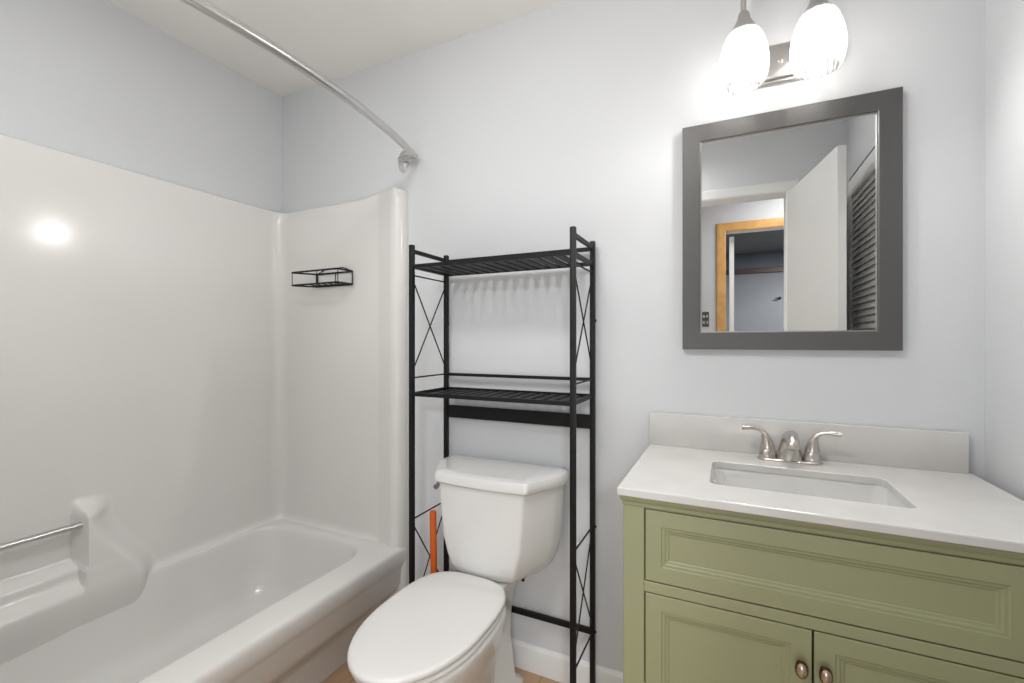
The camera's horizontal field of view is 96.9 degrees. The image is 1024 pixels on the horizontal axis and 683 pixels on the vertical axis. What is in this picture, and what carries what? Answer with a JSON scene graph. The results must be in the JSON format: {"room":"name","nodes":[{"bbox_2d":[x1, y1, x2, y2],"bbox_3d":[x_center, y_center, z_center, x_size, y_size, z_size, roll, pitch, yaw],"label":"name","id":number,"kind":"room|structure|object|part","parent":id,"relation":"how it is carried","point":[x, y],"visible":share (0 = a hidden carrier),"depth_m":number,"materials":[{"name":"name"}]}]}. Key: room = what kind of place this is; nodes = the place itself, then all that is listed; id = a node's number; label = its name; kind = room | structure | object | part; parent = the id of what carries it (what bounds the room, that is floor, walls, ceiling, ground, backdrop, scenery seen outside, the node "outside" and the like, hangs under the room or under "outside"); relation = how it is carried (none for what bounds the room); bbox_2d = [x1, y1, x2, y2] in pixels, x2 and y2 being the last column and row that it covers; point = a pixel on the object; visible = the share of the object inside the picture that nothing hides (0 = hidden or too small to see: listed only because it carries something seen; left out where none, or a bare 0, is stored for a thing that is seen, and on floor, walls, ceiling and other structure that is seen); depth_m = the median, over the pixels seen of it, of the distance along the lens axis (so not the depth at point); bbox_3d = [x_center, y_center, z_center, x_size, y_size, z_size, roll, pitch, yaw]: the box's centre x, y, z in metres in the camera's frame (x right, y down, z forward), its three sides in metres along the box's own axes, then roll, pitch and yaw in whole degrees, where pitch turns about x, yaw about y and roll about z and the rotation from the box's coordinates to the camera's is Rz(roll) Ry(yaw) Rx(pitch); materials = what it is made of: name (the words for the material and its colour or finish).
{"room":"bathroom","nodes":[
{"label":"bathroom","id":0,"kind":"room"},
{"bbox_2d":[0,0,281,211],"bbox_3d":[-1.518,0.000,1.529,0.100,2.400,1.600,0,0,25],"label":"wall","id":1,"kind":"structure","parent":0,"point":[89,79],"depth_m":1.67,"materials":[{"name":"paint"}]},
{"bbox_2d":[106,0,568,96],"bbox_3d":[0.191,-1.250,0.258,4.277,0.100,2.630,0,0,25],"label":"ceiling","id":2,"kind":"structure","parent":0,"point":[337,39],"depth_m":1.74,"materials":[{"name":"paint"}]},
{"bbox_2d":[321,661,560,682],"bbox_3d":[0.208,1.250,0.294,4.277,0.100,2.550,0,0,25],"label":"floor","id":3,"kind":"structure","parent":0,"point":[342,674],"depth_m":1.62,"materials":[{"name":"brown wood"}]},
{"bbox_2d":[0,134,407,682],"bbox_3d":[-1.099,0.279,1.393,0.772,1.842,1.483,0,0,25],"label":"shower","id":4,"kind":"object","parent":3,"relation":"on","point":[204,452],"visible":1,"depth_m":1.71,"materials":[{"name":"plastic"}]},
{"bbox_2d":[0,519,406,682],"bbox_3d":[-1.097,1.020,1.393,0.769,0.359,1.483,0,0,25],"label":"tub","id":5,"kind":"object","parent":4,"relation":"in","point":[262,600],"depth_m":1.62,"materials":[{"name":"plastic"}]},
{"bbox_2d":[291,267,352,287],"bbox_3d":[-0.838,-0.288,2.005,0.286,0.084,0.096,0,0,25],"label":"shower caddy","id":6,"kind":"object","parent":4,"relation":"attached to","point":[337,283],"visible":1,"depth_m":2.00,"materials":[{"name":"black metal"}]},
{"bbox_3d":[-0.838,-0.307,2.005,0.286,0.008,0.096,0,0,25],"label":"rail","id":7,"kind":"part","parent":6,"relation":"part of","materials":[{"name":"black metal"}]},
{"bbox_3d":[-0.794,-0.289,2.033,0.214,0.082,0.004,0,0,25],"label":"hanging frame","id":8,"kind":"part","parent":6,"relation":"part of","materials":[{"name":"black metal"}]},
{"bbox_2d":[430,510,436,573],"bbox_3d":[-0.272,0.902,1.613,0.112,0.596,0.112,0,0,25],"label":"plunger","id":9,"kind":"object","parent":3,"relation":"on","point":[433,526],"visible":0.14,"depth_m":1.61,"materials":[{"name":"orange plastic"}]},
{"bbox_2d":[347,455,568,682],"bbox_3d":[-0.176,0.820,1.353,0.492,0.760,0.710,0,0,25],"label":"toilet","id":10,"kind":"object","parent":3,"relation":"on","point":[502,520],"visible":1,"depth_m":1.44,"materials":[{"name":"ceramic"}]},
{"bbox_3d":[-0.231,0.776,1.268,0.334,0.021,0.509,0,0,25],"label":"seat lid","id":11,"kind":"part","parent":10,"relation":"part of","materials":[{"name":"plastic"}]},
{"bbox_3d":[-0.233,0.798,1.264,0.332,0.016,0.480,0,0,25],"label":"seat","id":12,"kind":"part","parent":10,"relation":"part of","materials":[{"name":"plastic"}]},
{"bbox_3d":[-0.262,0.512,1.631,0.021,0.028,0.046,0,0,25],"label":"flush lever","id":13,"kind":"part","parent":10,"relation":"part of","materials":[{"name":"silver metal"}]},
{"bbox_3d":[-0.220,1.004,1.291,0.334,0.392,0.516,0,0,25],"label":"bowl","id":14,"kind":"part","parent":10,"relation":"part of","materials":[{"name":"ceramic"}]},
{"bbox_3d":[-0.070,0.640,1.577,0.462,0.310,0.202,0,0,25],"label":"tank","id":15,"kind":"part","parent":10,"relation":"part of","materials":[{"name":"ceramic"}]},
{"bbox_3d":[-0.071,0.463,1.576,0.492,0.046,0.218,0,0,25],"label":"tank lid","id":16,"kind":"part","parent":10,"relation":"part of","materials":[{"name":"ceramic"}]},
{"bbox_2d":[409,226,596,682],"bbox_3d":[-0.039,0.431,1.560,0.612,1.538,0.239,0,0,25],"label":"shelf","id":17,"kind":"object","parent":3,"relation":"on","point":[446,267],"visible":0.78,"depth_m":1.54,"materials":[{"name":"black metal"}]},
{"bbox_3d":[-0.350,0.429,1.589,0.017,1.534,0.017,0,0,25],"label":"post","id":18,"kind":"part","parent":17,"relation":"part of","materials":[{"name":"black metal"}]},
{"bbox_3d":[-0.304,-0.316,1.686,0.008,0.014,0.215,0,0,25],"label":"rail","id":19,"kind":"part","parent":17,"relation":"part of","materials":[{"name":"black metal"}]},
{"bbox_3d":[-0.258,0.429,1.783,0.017,1.534,0.017,0,0,25],"label":"post","id":20,"kind":"part","parent":17,"relation":"part of","materials":[{"name":"black metal"}]},
{"bbox_3d":[-0.039,0.184,1.560,0.589,0.013,0.225,0,0,25],"label":"slatted shelf","id":21,"kind":"part","parent":17,"relation":"part of","materials":[{"name":"black metal"}]},
{"bbox_3d":[-0.039,-0.262,1.560,0.589,0.013,0.225,0,0,25],"label":"slatted shelf","id":22,"kind":"part","parent":17,"relation":"part of","materials":[{"name":"black metal"}]},
{"bbox_3d":[0.007,0.128,1.657,0.587,0.011,0.011,0,0,25],"label":"rail","id":23,"kind":"part","parent":17,"relation":"part of","materials":[{"name":"black metal"}]},
{"bbox_3d":[0.007,-0.312,1.657,0.587,0.013,0.011,0,0,25],"label":"rail","id":24,"kind":"part","parent":17,"relation":"part of","materials":[{"name":"black metal"}]},
{"bbox_3d":[0.007,0.271,1.656,0.587,0.048,0.006,0,0,25],"label":"panel","id":25,"kind":"part","parent":17,"relation":"part of","materials":[{"name":"black metal"}]},
{"bbox_3d":[0.007,0.978,1.657,0.587,0.018,0.011,0,0,25],"label":"rail","id":26,"kind":"part","parent":17,"relation":"part of","materials":[{"name":"black metal"}]},
{"bbox_3d":[0.180,0.429,1.337,0.017,1.534,0.017,0,0,25],"label":"post","id":27,"kind":"part","parent":17,"relation":"part of","materials":[{"name":"black metal"}]},
{"bbox_3d":[0.226,-0.316,1.434,0.008,0.014,0.215,0,0,25],"label":"rail","id":28,"kind":"part","parent":17,"relation":"part of","materials":[{"name":"black metal"}]},
{"bbox_3d":[0.272,0.429,1.531,0.017,1.534,0.017,0,0,25],"label":"post","id":29,"kind":"part","parent":17,"relation":"part of","materials":[{"name":"black metal"}]},
{"bbox_2d":[620,495,1023,682],"bbox_3d":[0.678,0.774,1.081,0.742,0.852,0.494,0,0,25],"label":"vanity cabinet","id":30,"kind":"object","parent":3,"relation":"on","point":[710,595],"visible":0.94,"depth_m":0.89,"materials":[{"name":"green paint"}]},
{"bbox_3d":[0.445,0.823,0.959,0.315,0.520,0.020,0,0,25],"label":"door","id":31,"kind":"part","parent":30,"relation":"part of","materials":[{"name":"green paint"}]},
{"bbox_3d":[0.561,0.632,0.881,0.023,0.035,0.022,0,0,25],"label":"knob","id":32,"kind":"part","parent":30,"relation":"part of","materials":[{"name":"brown metal"}]},
{"bbox_3d":[0.555,0.632,0.869,0.018,0.028,0.006,0,0,25],"label":"knob","id":33,"kind":"part","parent":30,"relation":"part of","materials":[{"name":"silver metal"}]},
{"bbox_2d":[617,412,1023,552],"bbox_3d":[0.698,0.357,1.087,0.782,0.259,0.496,0,0,25],"label":"countertop","id":34,"kind":"structure","parent":30,"relation":"on","point":[909,482],"depth_m":1.13,"materials":[{"name":"white stone"}]},
{"bbox_2d":[742,425,841,464],"bbox_3d":[0.751,0.284,1.223,0.236,0.091,0.122,0,0,25],"label":"faucet","id":35,"kind":"object","parent":34,"relation":"on","point":[789,451],"visible":1,"depth_m":1.23,"materials":[{"name":"silver metal"}]},
{"bbox_3d":[0.691,0.257,1.286,0.072,0.036,0.019,0,0,16],"label":"lever","id":36,"kind":"part","parent":35,"relation":"part of","materials":[{"name":"silver metal"}]},
{"bbox_3d":[0.718,0.293,1.277,0.043,0.062,0.043,0,0,25],"label":"handle","id":37,"kind":"part","parent":35,"relation":"part of","materials":[{"name":"silver metal"}]},
{"bbox_3d":[0.751,0.281,1.223,0.066,0.085,0.122,0,0,25],"label":"spout","id":38,"kind":"part","parent":35,"relation":"part of","materials":[{"name":"silver metal"}]},
{"bbox_3d":[0.766,0.326,1.255,0.156,0.007,0.048,0,0,25],"label":"plate","id":39,"kind":"part","parent":35,"relation":"part of","materials":[{"name":"silver metal"}]},
{"bbox_3d":[0.814,0.293,1.232,0.043,0.062,0.043,0,0,25],"label":"handle","id":40,"kind":"part","parent":35,"relation":"part of","materials":[{"name":"silver metal"}]},
{"bbox_3d":[0.838,0.257,1.216,0.072,0.036,0.019,0,0,35],"label":"lever","id":41,"kind":"part","parent":35,"relation":"part of","materials":[{"name":"silver metal"}]},
{"bbox_2d":[711,468,907,507],"bbox_3d":[0.679,0.418,1.076,0.403,0.138,0.247,0,0,25],"label":"sink basin","id":42,"kind":"object","parent":34,"relation":"in","point":[858,489],"depth_m":1.16,"materials":[{"name":"ceramic"}]},
{"bbox_3d":[0.682,0.360,1.090,0.742,0.024,0.474,0,0,25],"label":"crown moulding","id":43,"kind":"part","parent":30,"relation":"part of","materials":[{"name":"green paint"}]},
{"bbox_3d":[0.597,0.632,0.865,0.023,0.035,0.022,0,0,25],"label":"knob","id":44,"kind":"part","parent":30,"relation":"part of","materials":[{"name":"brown metal"}]},
{"bbox_3d":[0.590,0.632,0.852,0.018,0.028,0.006,0,0,25],"label":"knob","id":45,"kind":"part","parent":30,"relation":"part of","materials":[{"name":"silver metal"}]},
{"bbox_3d":[0.731,0.823,0.823,0.312,0.520,0.020,0,0,25],"label":"door","id":46,"kind":"part","parent":30,"relation":"part of","materials":[{"name":"green paint"}]},
{"bbox_2d":[282,0,984,672],"bbox_3d":[0.047,0.000,1.727,2.757,2.400,0.100,0,0,25],"label":"wall","id":47,"kind":"structure","parent":0,"point":[523,131],"depth_m":1.54,"materials":[{"name":"paint"}]},
{"bbox_2d":[180,0,417,172],"bbox_3d":[-0.717,-0.755,1.212,0.249,0.092,1.485,0,0,25],"label":"shower curtain rod","id":48,"kind":"object","parent":47,"relation":"attached to","point":[202,6],"visible":1,"depth_m":1.24,"materials":[{"name":"metal"}]},
{"bbox_2d":[512,638,622,682],"bbox_3d":[0.373,1.153,1.509,1.780,0.093,0.013,0,0,25],"label":"baseboard","id":49,"kind":"structure","parent":47,"relation":"attached to","point":[550,664],"depth_m":1.61,"materials":[{"name":"paint"}]},
{"bbox_2d":[719,0,846,94],"bbox_3d":[0.735,-0.866,1.233,0.314,0.335,0.201,0,0,25],"label":"vanity light","id":50,"kind":"object","parent":47,"relation":"attached to","point":[821,50],"visible":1,"depth_m":1.20,"materials":[{"name":"white glass"}]},
{"bbox_3d":[0.632,-0.782,1.238,0.058,0.115,0.058,0,0,25],"label":"bulb","id":51,"kind":"part","parent":50,"relation":"part of","materials":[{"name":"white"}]},
{"bbox_3d":[0.657,-0.929,1.290,0.012,0.210,0.125,0,0,25],"label":"arm","id":52,"kind":"part","parent":50,"relation":"part of","materials":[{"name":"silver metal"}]},
{"bbox_3d":[0.632,-0.772,1.238,0.124,0.146,0.124,0,0,25],"label":"lamp shade","id":53,"kind":"part","parent":50,"relation":"part of","materials":[{"name":"white glass"}]},
{"bbox_3d":[0.775,-0.805,1.312,0.309,0.113,0.022,0,0,25],"label":"plate","id":54,"kind":"part","parent":50,"relation":"part of","materials":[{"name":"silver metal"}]},
{"bbox_3d":[0.785,-0.782,1.166,0.058,0.115,0.058,0,0,25],"label":"bulb","id":55,"kind":"part","parent":50,"relation":"part of","materials":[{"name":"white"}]},
{"bbox_3d":[0.785,-0.772,1.166,0.124,0.146,0.124,0,0,25],"label":"lamp shade","id":56,"kind":"part","parent":50,"relation":"part of","materials":[{"name":"white glass"}]},
{"bbox_2d":[683,86,902,350],"bbox_3d":[0.780,-0.321,1.309,0.540,0.690,0.023,0,0,25],"label":"wall mirror","id":57,"kind":"object","parent":47,"relation":"attached to","point":[793,216],"visible":1,"depth_m":1.29,"materials":[{"name":"grey paint"}]},
{"bbox_2d":[702,114,874,332],"bbox_3d":[0.783,-0.321,1.315,0.437,0.586,0.007,0,0,25],"label":"mirror glass","id":58,"kind":"object","parent":57,"relation":"attached to","point":[788,207],"depth_m":1.30,"materials":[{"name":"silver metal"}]},
{"bbox_2d":[650,412,968,473],"bbox_3d":[0.794,0.279,1.304,0.770,0.102,0.020,0,0,25],"label":"backsplash","id":59,"kind":"structure","parent":47,"relation":"attached to","point":[923,449],"depth_m":1.25,"materials":[{"name":"white stone"}]},
{"bbox_2d":[985,0,1023,500],"bbox_3d":[0.882,0.000,0.389,0.100,2.400,1.600,0,0,25],"label":"wall","id":60,"kind":"structure","parent":0,"point":[1004,19],"depth_m":1.06,"materials":[{"name":"paint"}]}
]}

